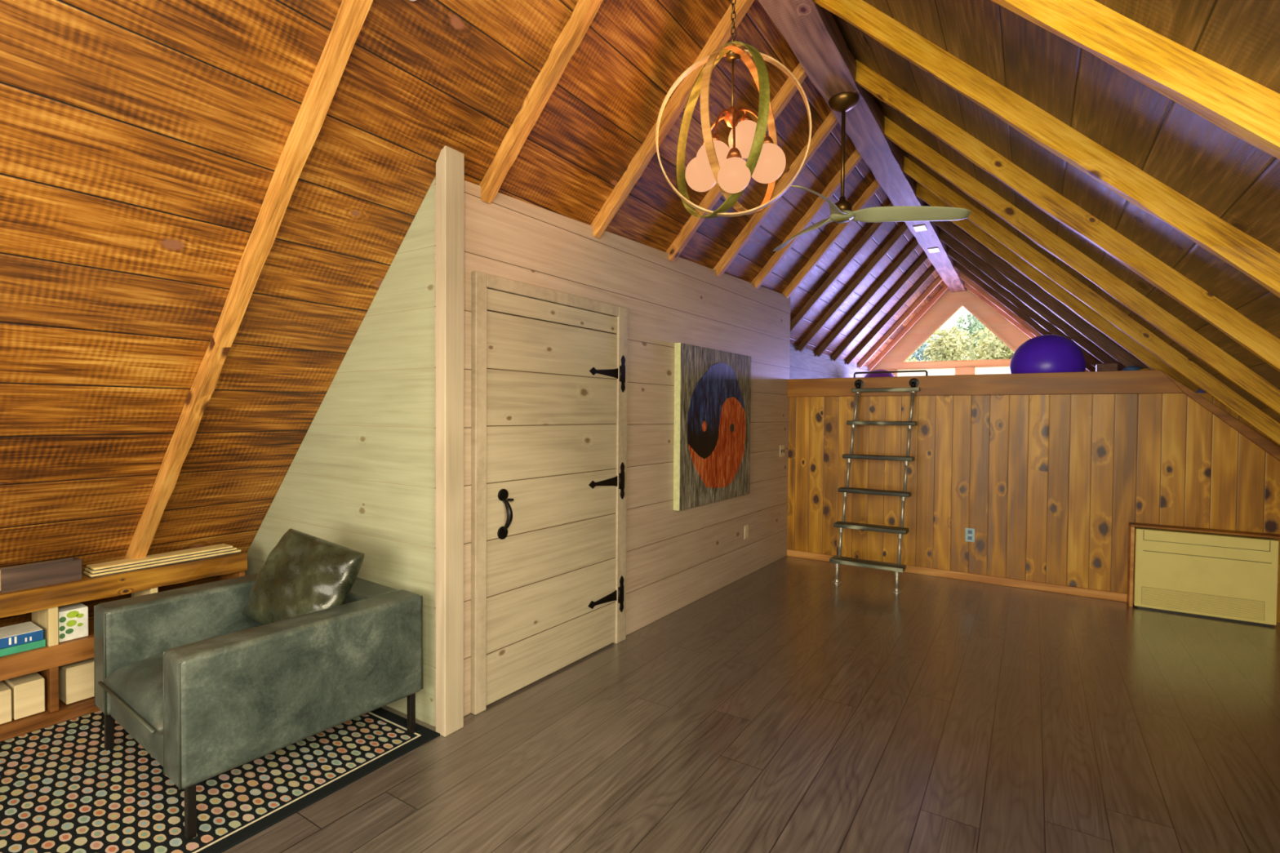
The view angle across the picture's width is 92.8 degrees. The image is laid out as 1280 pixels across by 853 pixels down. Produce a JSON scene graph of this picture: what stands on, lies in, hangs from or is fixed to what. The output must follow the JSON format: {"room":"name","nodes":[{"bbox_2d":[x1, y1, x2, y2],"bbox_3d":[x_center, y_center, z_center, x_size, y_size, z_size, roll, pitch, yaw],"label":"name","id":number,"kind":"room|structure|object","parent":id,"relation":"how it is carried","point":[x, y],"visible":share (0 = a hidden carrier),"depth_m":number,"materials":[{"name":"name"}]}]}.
{"room":"exercise studio","nodes":[
{"label":"exercise studio","id":0,"kind":"room"},
{"bbox_2d":[244,177,435,726],"bbox_3d":[-1.817,0.080,3.347,2.280,2.514,0.070,1,1,33],"label":"wall","id":1,"kind":"structure","parent":0,"point":[361,477],"depth_m":2.91,"materials":[{"name":"beige wood"}]},
{"bbox_2d":[0,0,948,627],"bbox_3d":[0.080,-0.554,5.296,3.476,3.800,14.000,1,1,33],"label":"ceiling","id":2,"kind":"structure","parent":0,"point":[142,142],"depth_m":2.49,"materials":[{"name":"brown wood"}]},
{"bbox_2d":[124,0,373,559],"bbox_3d":[-1.459,-0.751,2.364,2.778,3.032,0.058,1,1,33],"label":"rafter","id":3,"kind":"object","parent":2,"relation":"attached to","point":[350,18],"visible":0.97,"depth_m":2.37,"materials":[{"name":"brown wood"}]},
{"bbox_2d":[479,0,603,204],"bbox_3d":[-0.299,-1.658,2.600,1.117,1.213,0.058,1,1,33],"label":"rafter","id":4,"kind":"object","parent":2,"relation":"attached to","point":[584,11],"visible":0.99,"depth_m":2.68,"materials":[{"name":"brown wood"}]},
{"bbox_2d":[591,0,754,239],"bbox_3d":[0.165,-1.685,3.289,1.086,1.179,0.057,1,1,33],"label":"rafter","id":5,"kind":"object","parent":2,"relation":"attached to","point":[721,35],"visible":0.84,"depth_m":3.29,"materials":[{"name":"brown wood"}]},
{"bbox_2d":[666,62,807,262],"bbox_3d":[0.624,-1.713,3.974,1.057,1.146,0.057,1,1,33],"label":"rafter","id":6,"kind":"object","parent":2,"relation":"attached to","point":[788,89],"visible":0.58,"depth_m":4.05,"materials":[{"name":"brown wood"}]},
{"bbox_2d":[713,111,838,277],"bbox_3d":[1.018,-1.736,4.558,1.029,1.117,0.058,1,1,33],"label":"rafter","id":7,"kind":"object","parent":2,"relation":"attached to","point":[829,123],"visible":0.78,"depth_m":4.53,"materials":[{"name":"brown wood"}]},
{"bbox_2d":[751,149,862,288],"bbox_3d":[1.420,-1.761,5.156,1.003,1.090,0.057,1,1,33],"label":"rafter","id":8,"kind":"object","parent":2,"relation":"attached to","point":[855,157],"visible":0.81,"depth_m":5.14,"materials":[{"name":"brown wood"}]},
{"bbox_2d":[782,178,880,298],"bbox_3d":[1.823,-1.785,5.753,0.974,1.061,0.058,1,1,33],"label":"rafter","id":9,"kind":"object","parent":2,"relation":"attached to","point":[874,187],"visible":0.82,"depth_m":5.76,"materials":[{"name":"brown wood"}]},
{"bbox_2d":[790,202,893,333],"bbox_3d":[2.073,-1.610,6.463,1.318,1.435,0.058,1,1,33],"label":"rafter","id":10,"kind":"object","parent":2,"relation":"attached to","point":[870,233],"visible":0.67,"depth_m":6.44,"materials":[{"name":"brown wood"}]},
{"bbox_2d":[797,222,908,351],"bbox_3d":[2.480,-1.619,7.093,1.318,1.433,0.058,1,1,33],"label":"rafter","id":11,"kind":"object","parent":2,"relation":"attached to","point":[902,230],"visible":0.96,"depth_m":7.07,"materials":[{"name":"brown wood"}]},
{"bbox_2d":[758,0,966,292],"bbox_3d":[1.529,-2.209,4.280,0.232,0.140,13.870,1,1,33],"label":"ridge beam","id":12,"kind":"structure","parent":2,"relation":"attached to","point":[811,31],"depth_m":3.99,"materials":[{"name":"wood"}]},
{"bbox_2d":[655,0,811,218],"bbox_3d":[0.390,-1.500,2.557,0.646,1.222,0.606,1,1,8],"label":"pendant light","id":13,"kind":"object","parent":12,"relation":"hanging from","point":[714,162],"visible":1,"depth_m":2.50,"materials":[{"name":"gold metal"}]},
{"bbox_2d":[773,92,971,251],"bbox_3d":[1.290,-1.730,3.843,1.366,0.802,1.264,1,1,33],"label":"ceiling fan","id":14,"kind":"object","parent":12,"relation":"hanging from","point":[841,211],"visible":1,"depth_m":3.94,"materials":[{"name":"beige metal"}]},
{"bbox_2d":[912,224,927,231],"bbox_3d":[3.071,-2.172,6.672,0.120,0.014,0.200,1,1,33],"label":"metal plate","id":15,"kind":"object","parent":12,"relation":"attached to","point":[918,228],"visible":1,"depth_m":6.65,"materials":[{"name":"silver metal"}]},
{"bbox_2d":[927,247,940,253],"bbox_3d":[3.645,-2.187,7.551,0.120,0.014,0.200,1,1,33],"label":"metal plate","id":16,"kind":"object","parent":12,"relation":"attached to","point":[935,249],"visible":1,"depth_m":7.53,"materials":[{"name":"white metal"}]},
{"bbox_2d":[816,238,919,356],"bbox_3d":[2.886,-1.631,7.723,1.319,1.436,0.058,1,1,33],"label":"rafter","id":17,"kind":"object","parent":2,"relation":"attached to","point":[914,245],"visible":0.95,"depth_m":7.70,"materials":[{"name":"wood"}]},
{"bbox_2d":[831,253,928,360],"bbox_3d":[3.292,-1.639,8.354,1.321,1.432,0.057,1,1,33],"label":"rafter","id":18,"kind":"object","parent":2,"relation":"attached to","point":[919,263],"visible":0.93,"depth_m":8.33,"materials":[{"name":"brown wood"}]},
{"bbox_2d":[845,265,936,364],"bbox_3d":[3.710,-1.651,9.000,1.321,1.434,0.058,1,1,33],"label":"rafter","id":19,"kind":"object","parent":2,"relation":"attached to","point":[932,269],"visible":0.94,"depth_m":8.97,"materials":[{"name":"brown wood"}]},
{"bbox_2d":[857,275,942,368],"bbox_3d":[4.123,-1.661,9.638,1.318,1.435,0.058,1,1,33],"label":"rafter","id":20,"kind":"object","parent":2,"relation":"attached to","point":[938,281],"visible":0.93,"depth_m":9.62,"materials":[{"name":"brown wood"}]},
{"bbox_2d":[867,284,948,370],"bbox_3d":[4.514,-1.670,10.243,1.318,1.432,0.058,1,1,33],"label":"rafter","id":21,"kind":"object","parent":2,"relation":"attached to","point":[943,290],"visible":0.93,"depth_m":10.22,"materials":[{"name":"brown wood"}]},
{"bbox_2d":[435,176,790,727],"bbox_3d":[0.262,0.029,4.443,0.101,2.600,4.170,1,1,35],"label":"wall","id":22,"kind":"structure","parent":0,"point":[675,559],"depth_m":4.14,"materials":[{"name":"beige wood"}]},
{"bbox_2d":[435,146,464,736],"bbox_3d":[-0.842,0.076,2.696,0.065,2.563,0.105,1,1,33],"label":"trim","id":23,"kind":"structure","parent":22,"relation":"attached to","point":[450,164],"depth_m":2.67,"materials":[{"name":"beige wood"}]},
{"bbox_2d":[471,271,627,715],"bbox_3d":[-0.436,0.310,3.335,0.035,2.075,1.195,1,1,35],"label":"trim","id":24,"kind":"structure","parent":22,"relation":"attached to","point":[481,282],"depth_m":2.88,"materials":[{"name":"beige wood"}]},
{"bbox_2d":[486,288,625,705],"bbox_3d":[-0.404,0.338,3.334,0.089,1.996,1.090,1,1,35],"label":"door","id":25,"kind":"structure","parent":22,"relation":"in","point":[552,481],"depth_m":3.24,"materials":[{"name":"beige wood"}]},
{"bbox_2d":[673,342,751,511],"bbox_3d":[0.600,-0.005,4.782,0.061,1.186,1.170,1,1,35],"label":"painting","id":26,"kind":"object","parent":22,"relation":"attached to","point":[713,387],"visible":1,"depth_m":4.64,"materials":[{"name":"multicoloured paint"}]},
{"bbox_2d":[744,524,748,538],"bbox_3d":[0.933,0.923,5.337,0.009,0.115,0.075,1,1,35],"label":"power outlet","id":27,"kind":"object","parent":22,"relation":"attached to","point":[746,527],"visible":1,"depth_m":5.33,"materials":[{"name":"beige plastic"}]},
{"bbox_2d":[779,444,784,457],"bbox_3d":[1.398,0.240,5.977,0.014,0.115,0.110,1,1,35],"label":"light switch","id":28,"kind":"object","parent":22,"relation":"attached to","point":[781,446],"visible":1,"depth_m":5.96,"materials":[{"name":"beige plastic"}]},
{"bbox_2d":[0,555,1279,852],"bbox_3d":[-0.230,1.397,2.225,6.450,0.050,8.650,1,1,33],"label":"floor","id":29,"kind":"structure","parent":0,"point":[785,708],"depth_m":2.66,"materials":[{"name":"brown wood"}]},
{"bbox_2d":[0,551,247,741],"bbox_3d":[-2.961,1.029,2.708,0.524,0.634,2.010,1,1,33],"label":"shelf","id":30,"kind":"object","parent":29,"relation":"on","point":[43,602],"visible":0.41,"depth_m":2.78,"materials":[{"name":"brown wood"}]},
{"bbox_2d":[0,680,12,724],"bbox_3d":[-2.853,1.212,2.659,0.205,0.142,0.116,1,1,33],"label":"storage box","id":31,"kind":"object","parent":30,"relation":"on","point":[6,713],"visible":1,"depth_m":2.64,"materials":[{"name":"brown wood"}]},
{"bbox_2d":[0,638,45,657],"bbox_3d":[-2.834,0.971,2.653,0.195,0.032,0.316,1,1,33],"label":"game box","id":32,"kind":"object","parent":30,"relation":"on","point":[40,643],"visible":0.49,"depth_m":2.67,"materials":[{"name":"green cardboard"}]},
{"bbox_2d":[0,621,43,648],"bbox_3d":[-2.836,0.931,2.650,0.194,0.046,0.310,1,1,33],"label":"game box","id":33,"kind":"object","parent":32,"relation":"on","point":[26,632],"visible":1,"depth_m":2.69,"materials":[{"name":"blue cardboard"}]},
{"bbox_2d":[0,621,42,638],"bbox_3d":[-2.837,0.910,2.650,0.188,0.002,0.306,1,1,33],"label":"print","id":34,"kind":"object","parent":33,"relation":"on","point":[26,629],"depth_m":2.71},
{"bbox_2d":[1,671,44,719],"bbox_3d":[-2.791,1.205,2.756,0.205,0.152,0.099,1,1,33],"label":"storage box","id":35,"kind":"object","parent":30,"relation":"on","point":[28,691],"visible":0.65,"depth_m":2.70,"materials":[{"name":"brown wood"}]},
{"bbox_2d":[0,557,82,593],"bbox_3d":[-2.714,0.666,2.755,0.100,0.096,0.265,1,1,33],"label":"wooden tray","id":36,"kind":"object","parent":30,"relation":"on","point":[20,577],"visible":1,"depth_m":2.73,"materials":[{"name":"brown wood"}]},
{"bbox_2d":[57,602,88,642],"bbox_3d":[-2.680,0.914,2.858,0.150,0.140,0.104,1,1,33],"label":"box","id":37,"kind":"object","parent":30,"relation":"on","point":[73,619],"visible":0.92,"depth_m":2.82,"materials":[{"name":"white cardboard"}]},
{"bbox_2d":[58,626,65,631],"bbox_3d":[-2.641,0.923,2.783,0.002,0.023,0.020,1,1,33],"label":"print","id":38,"kind":"object","parent":37,"relation":"on","point":[60,628],"depth_m":2.78,"materials":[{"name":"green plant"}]},
{"bbox_2d":[59,633,65,638],"bbox_3d":[-2.641,0.958,2.784,0.002,0.023,0.020,1,1,33],"label":"print","id":39,"kind":"object","parent":37,"relation":"attached to","point":[61,635],"depth_m":2.78,"materials":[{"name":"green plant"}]},
{"bbox_2d":[58,616,66,622],"bbox_3d":[-2.639,0.883,2.784,0.002,0.025,0.024,1,1,33],"label":"print","id":40,"kind":"object","parent":37,"relation":"on","point":[61,619],"depth_m":2.78,"materials":[{"name":"green paint"}]},
{"bbox_2d":[65,628,73,634],"bbox_3d":[-2.627,0.943,2.805,0.002,0.023,0.028,1,1,33],"label":"print","id":41,"kind":"object","parent":37,"relation":"attached to","point":[68,631],"depth_m":2.80,"materials":[{"name":"green paint"}]},
{"bbox_2d":[66,619,76,626],"bbox_3d":[-2.623,0.907,2.810,0.002,0.029,0.036,1,1,33],"label":"print","id":42,"kind":"object","parent":37,"relation":"on","point":[69,623],"depth_m":2.81,"materials":[{"name":"green paint"}]},
{"bbox_2d":[66,610,79,617],"bbox_3d":[-2.620,0.867,2.813,0.002,0.031,0.044,1,1,33],"label":"print","id":43,"kind":"object","parent":37,"relation":"on","point":[69,614],"depth_m":2.81,"materials":[{"name":"green paint"}]},
{"bbox_2d":[75,613,84,617],"bbox_3d":[-2.607,0.880,2.834,0.002,0.020,0.028,1,1,33],"label":"print","id":44,"kind":"object","parent":37,"relation":"on","point":[77,615],"depth_m":2.83,"materials":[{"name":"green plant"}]},
{"bbox_2d":[58,657,94,704],"bbox_3d":[-2.692,1.196,2.909,0.205,0.166,0.125,1,1,33],"label":"storage box","id":45,"kind":"object","parent":30,"relation":"on","point":[76,679],"visible":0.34,"depth_m":2.84,"materials":[{"name":"brown wood"}]},
{"bbox_2d":[83,548,241,577],"bbox_3d":[-2.449,0.699,3.162,0.112,0.014,0.646,1,1,33],"label":"flat board","id":46,"kind":"object","parent":30,"relation":"on","point":[85,573],"visible":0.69,"depth_m":3.08,"materials":[{"name":"beige wood"}]},
{"bbox_2d":[84,546,237,574],"bbox_3d":[-2.453,0.685,3.156,0.110,0.014,0.620,1,1,33],"label":"flat board","id":47,"kind":"object","parent":46,"relation":"on","point":[89,571],"visible":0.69,"depth_m":3.08,"materials":[{"name":"beige wood"}]},
{"bbox_2d":[86,543,233,571],"bbox_3d":[-2.458,0.670,3.150,0.108,0.014,0.594,1,1,33],"label":"flat board","id":48,"kind":"object","parent":47,"relation":"on","point":[117,563],"visible":1,"depth_m":3.11,"materials":[{"name":"beige wood"}]},
{"bbox_2d":[0,707,439,852],"bbox_3d":[-2.307,1.361,1.842,1.495,0.009,2.955,1,1,33],"label":"area rug","id":49,"kind":"object","parent":29,"relation":"on","point":[61,791],"visible":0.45,"depth_m":2.28,"materials":[{"name":"multicoloured fabric"}]},
{"bbox_2d":[93,573,422,840],"bbox_3d":[-1.613,1.039,2.592,0.964,0.612,0.924,1,1,36],"label":"armchair","id":50,"kind":"object","parent":49,"relation":"on","point":[208,689],"visible":0.98,"depth_m":2.32,"materials":[{"name":"grey leather"}]},
{"bbox_2d":[102,626,253,735],"bbox_3d":[-1.664,1.013,2.522,0.660,0.211,0.750,1,1,36],"label":"seat cushion","id":51,"kind":"object","parent":50,"relation":"on","point":[133,673],"depth_m":2.36,"materials":[{"name":"grey leather"}]},
{"bbox_2d":[241,528,364,624],"bbox_3d":[-1.473,0.689,2.655,0.532,0.421,0.259,1,1,25],"label":"throw pillow","id":52,"kind":"object","parent":50,"relation":"on","point":[304,573],"visible":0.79,"depth_m":2.60,"materials":[{"name":"green leather"}]},
{"bbox_2d":[829,377,919,593],"bbox_3d":[2.048,0.446,5.288,0.582,1.757,0.724,1,1,33],"label":"ladder","id":53,"kind":"object","parent":29,"relation":"on","point":[897,567],"visible":1,"depth_m":5.22,"materials":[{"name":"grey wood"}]},
{"bbox_2d":[1133,526,1279,626],"bbox_3d":[4.042,1.062,4.387,0.758,0.592,0.134,1,1,33],"label":"wall heater","id":54,"kind":"object","parent":29,"relation":"on","point":[1220,576],"visible":0.92,"depth_m":4.32,"materials":[{"name":"beige metal"}]},
{"bbox_2d":[1141,586,1265,620],"bbox_3d":[4.001,1.257,4.347,0.658,0.133,0.011,1,1,33],"label":"grille","id":55,"kind":"object","parent":54,"relation":"attached to","point":[1196,602],"depth_m":4.33,"materials":[{"name":"beige metal"}]},
{"bbox_2d":[789,343,872,379],"bbox_3d":[2.653,-0.652,8.645,0.080,0.720,5.380,1,1,33],"label":"wall","id":56,"kind":"structure","parent":0,"point":[805,364],"depth_m":8.12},
{"bbox_2d":[871,288,1031,374],"bbox_3d":[5.610,-1.360,9.986,3.750,2.224,0.100,1,1,33],"label":"wall","id":57,"kind":"structure","parent":0,"point":[948,301],"depth_m":10.20,"materials":[{"name":"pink wood"}]},
{"bbox_2d":[893,367,957,376],"bbox_3d":[4.894,-0.692,10.448,0.990,0.617,0.080,1,1,33],"label":"window","id":58,"kind":"structure","parent":57,"relation":"in","point":[936,371],"depth_m":10.42,"materials":[{"name":"white glass"}]},
{"bbox_2d":[898,302,1015,363],"bbox_3d":[5.329,-1.558,10.135,1.890,0.990,0.110,1,1,33],"label":"window","id":59,"kind":"structure","parent":57,"relation":"in","point":[903,361],"depth_m":10.15,"materials":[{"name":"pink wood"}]},
{"bbox_2d":[972,365,1009,374],"bbox_3d":[5.839,-0.672,9.838,0.840,0.617,0.080,1,1,33],"label":"window","id":60,"kind":"structure","parent":57,"relation":"in","point":[990,369],"depth_m":9.94,"materials":[{"name":"white glass"}]},
{"bbox_2d":[786,393,1279,622],"bbox_3d":[3.099,0.535,5.151,3.880,1.600,0.100,1,1,33],"label":"wall","id":61,"kind":"structure","parent":0,"point":[1050,487],"depth_m":5.03,"materials":[{"name":"brown wood"}]},
{"bbox_2d":[786,549,1127,602],"bbox_3d":[2.612,1.294,5.407,2.690,0.065,0.018,1,1,33],"label":"baseboard","id":62,"kind":"structure","parent":61,"relation":"attached to","point":[1114,596],"depth_m":5.12,"materials":[{"name":"brown wood"}]},
{"bbox_2d":[964,528,974,542],"bbox_3d":[2.847,0.936,5.254,0.072,0.116,0.010,1,1,33],"label":"power outlet","id":63,"kind":"object","parent":61,"relation":"attached to","point":[969,532],"visible":1,"depth_m":5.25,"materials":[{"name":"white plastic"}]},
{"bbox_2d":[787,369,1184,396],"bbox_3d":[2.769,-0.359,5.337,3.004,0.175,0.160,1,1,33],"label":"trim","id":64,"kind":"structure","parent":61,"relation":"attached to","point":[1148,381],"depth_m":5.07,"materials":[{"name":"brown wood"}]},
{"bbox_2d":[853,369,928,377],"bbox_3d":[2.312,-0.485,5.642,0.678,0.057,0.048,1,1,33],"label":"grab rail","id":65,"kind":"object","parent":64,"relation":"on","point":[921,371],"visible":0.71,"depth_m":5.62,"materials":[{"name":"black metal"}]},
{"bbox_2d":[1127,524,1134,606],"bbox_3d":[3.722,1.051,4.619,0.022,0.600,0.130,1,1,33],"label":"trim","id":66,"kind":"structure","parent":61,"relation":"attached to","point":[1131,529],"depth_m":4.57,"materials":[{"name":"brown wood"}]},
{"bbox_2d":[1128,522,1279,538],"bbox_3d":[4.186,0.751,4.315,1.120,0.015,0.130,1,1,33],"label":"trim","id":67,"kind":"structure","parent":61,"relation":"attached to","point":[1131,524],"depth_m":4.36,"materials":[{"name":"brown wood"}]},
{"bbox_2d":[1162,371,1279,461],"bbox_3d":[4.286,0.058,4.299,0.959,0.941,0.030,1,1,33],"label":"trim","id":68,"kind":"structure","parent":61,"relation":"attached to","point":[1270,447],"depth_m":4.32,"materials":[{"name":"brown wood"}]},
{"bbox_2d":[831,0,1279,423],"bbox_3d":[2.740,-1.019,3.571,2.847,2.763,14.000,1,1,33],"label":"ceiling","id":69,"kind":"structure","parent":0,"point":[1228,176],"depth_m":2.34,"materials":[{"name":"brown wood"}]},
{"bbox_2d":[964,280,1035,338],"bbox_3d":[6.033,-1.341,9.264,2.116,2.056,0.053,1,1,33],"label":"rafter","id":70,"kind":"object","parent":69,"relation":"attached to","point":[968,286],"visible":0.24,"depth_m":9.50,"materials":[{"name":"wood"}]},
{"bbox_2d":[959,271,1088,371],"bbox_3d":[5.627,-1.332,8.633,2.113,2.055,0.053,1,1,33],"label":"rafter","id":71,"kind":"object","parent":69,"relation":"attached to","point":[964,277],"visible":0.34,"depth_m":8.86,"materials":[{"name":"brown wood"}]},
{"bbox_2d":[953,260,1095,371],"bbox_3d":[5.221,-1.322,8.003,2.113,2.053,0.052,1,1,33],"label":"rafter","id":72,"kind":"object","parent":69,"relation":"attached to","point":[991,291],"visible":0.34,"depth_m":8.17,"materials":[{"name":"wood"}]},
{"bbox_2d":[946,245,1102,367],"bbox_3d":[4.786,-1.310,7.332,2.116,2.057,0.053,1,1,33],"label":"rafter","id":73,"kind":"object","parent":69,"relation":"attached to","point":[953,255],"visible":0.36,"depth_m":7.44,"materials":[{"name":"brown wood"}]},
{"bbox_2d":[938,226,1124,370],"bbox_3d":[4.352,-1.299,6.660,2.115,2.056,0.053,1,1,33],"label":"rafter","id":74,"kind":"object","parent":69,"relation":"attached to","point":[1080,340],"visible":0.66,"depth_m":6.69,"materials":[{"name":"brown wood"}]},
{"bbox_2d":[928,205,1147,368],"bbox_3d":[3.890,-1.287,5.946,2.116,2.057,0.053,1,1,33],"label":"rafter","id":75,"kind":"object","parent":69,"relation":"attached to","point":[1037,294],"visible":0.76,"depth_m":5.91,"materials":[{"name":"brown wood"}]},
{"bbox_2d":[813,0,1279,297],"bbox_3d":[1.964,-0.907,2.363,2.775,2.695,0.053,1,1,33],"label":"rafter","id":76,"kind":"object","parent":69,"relation":"attached to","point":[1258,261],"visible":1,"depth_m":2.47,"materials":[{"name":"wood"}]},
{"bbox_2d":[915,181,1199,391],"bbox_3d":[3.441,-1.278,5.248,2.114,2.053,0.052,1,1,33],"label":"rafter","id":77,"kind":"object","parent":69,"relation":"attached to","point":[1076,305],"visible":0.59,"depth_m":5.15,"materials":[{"name":"brown wood"}]},
{"bbox_2d":[855,59,1279,372],"bbox_3d":[2.457,-0.919,3.128,2.776,2.695,0.053,1,1,33],"label":"rafter","id":78,"kind":"object","parent":69,"relation":"attached to","point":[1256,340],"visible":0.97,"depth_m":3.19,"materials":[{"name":"brown wood"}]},
{"bbox_2d":[884,115,1279,414],"bbox_3d":[2.918,-0.930,3.841,2.774,2.696,0.053,1,1,33],"label":"rafter","id":79,"kind":"object","parent":69,"relation":"attached to","point":[1172,327],"visible":0.97,"depth_m":3.84,"materials":[{"name":"brown wood"}]},
{"bbox_2d":[903,155,1279,445],"bbox_3d":[3.364,-0.942,4.530,2.773,2.697,0.053,1,1,33],"label":"rafter","id":80,"kind":"object","parent":69,"relation":"attached to","point":[1261,421],"visible":0.96,"depth_m":4.46,"materials":[{"name":"brown wood"}]},
{"bbox_2d":[990,0,1279,159],"bbox_3d":[1.471,-0.894,1.598,2.773,2.696,0.053,1,1,33],"label":"rafter","id":81,"kind":"object","parent":69,"relation":"attached to","point":[1248,110],"visible":1,"depth_m":1.62,"materials":[{"name":"wood"}]},
{"bbox_3d":[4.141,-0.251,7.709,3.790,0.080,5.350,1,1,33],"label":"floor","id":82,"kind":"structure","parent":0,"visible":0},
{"bbox_2d":[864,368,894,377],"bbox_3d":[3.693,-0.607,9.391,0.550,0.552,0.550,1,1,33],"label":"exercise ball","id":83,"kind":"object","parent":82,"relation":"on","point":[876,375],"visible":0.23,"depth_m":9.22,"materials":[{"name":"plastic"}]},
{"bbox_2d":[1009,334,1085,373],"bbox_3d":[3.606,-0.531,5.401,0.564,0.566,0.564,1,1,33],"label":"exercise ball","id":84,"kind":"object","parent":82,"relation":"on","point":[1046,353],"visible":0.61,"depth_m":5.20,"materials":[{"name":"purple plastic"}]},
{"bbox_2d":[1095,363,1117,371],"bbox_3d":[4.449,-0.424,5.811,0.160,0.350,0.120,1,1,33],"label":"wood block","id":85,"kind":"object","parent":82,"relation":"on","point":[1100,366],"visible":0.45,"depth_m":5.76,"materials":[{"name":"brown wood"}]},
{"bbox_2d":[1121,365,1141,370],"bbox_3d":[4.389,-0.392,5.433,0.200,0.300,0.200,1,1,33],"label":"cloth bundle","id":86,"kind":"object","parent":82,"relation":"on","point":[1131,367],"visible":0.23,"depth_m":5.39,"materials":[{"name":"blue fabric"}]},
{"bbox_2d":[1138,368,1151,370],"bbox_3d":[4.210,-0.360,5.073,0.187,0.249,0.190,1,1,33],"label":"cloth bundle","id":87,"kind":"object","parent":82,"relation":"on","point":[1144,369],"visible":0.1,"depth_m":5.05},
{"label":"outside","id":88,"kind":"structure","parent":0,"visible":0},
{"bbox_3d":[23.991,1.124,46.431,110.000,0.200,76.000,1,1,33],"label":"ground","id":89,"kind":"structure","parent":88,"visible":0},
{"bbox_2d":[905,355,928,361],"bbox_3d":[6.666,-0.188,15.342,1.418,3.500,1.307,1,1,33],"label":"leafy bush","id":90,"kind":"object","parent":89,"relation":"on","point":[910,357],"visible":0.02,"depth_m":14.95,"materials":[{"name":"green plant"}]},
{"bbox_2d":[908,334,940,361],"bbox_3d":[14.606,-2.019,32.341,4.520,6.555,3.732,-1,2,-40],"label":"leafy tree","id":91,"kind":"object","parent":89,"relation":"on","point":[920,350],"visible":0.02,"depth_m":31.53,"materials":[{"name":"blue plant"}]},
{"bbox_2d":[922,325,976,361],"bbox_3d":[10.185,-0.918,20.191,1.307,4.804,1.769,0,1,-31],"label":"leafy tree","id":92,"kind":"object","parent":89,"relation":"on","point":[952,346],"visible":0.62,"depth_m":19.82,"materials":[{"name":"green plant"}]},
{"bbox_2d":[937,313,992,359],"bbox_3d":[15.160,-1.800,26.936,3.253,6.352,3.376,0,1,-3],"label":"leafy tree","id":93,"kind":"object","parent":89,"relation":"on","point":[976,325],"visible":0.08,"depth_m":26.47,"materials":[{"name":"green plant"}]},
{"bbox_2d":[968,326,1013,359],"bbox_3d":[13.270,-1.360,22.229,2.449,5.643,2.385,1,1,33],"label":"leafy tree","id":94,"kind":"object","parent":89,"relation":"on","point":[994,348],"visible":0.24,"depth_m":21.93,"materials":[{"name":"green plant"}]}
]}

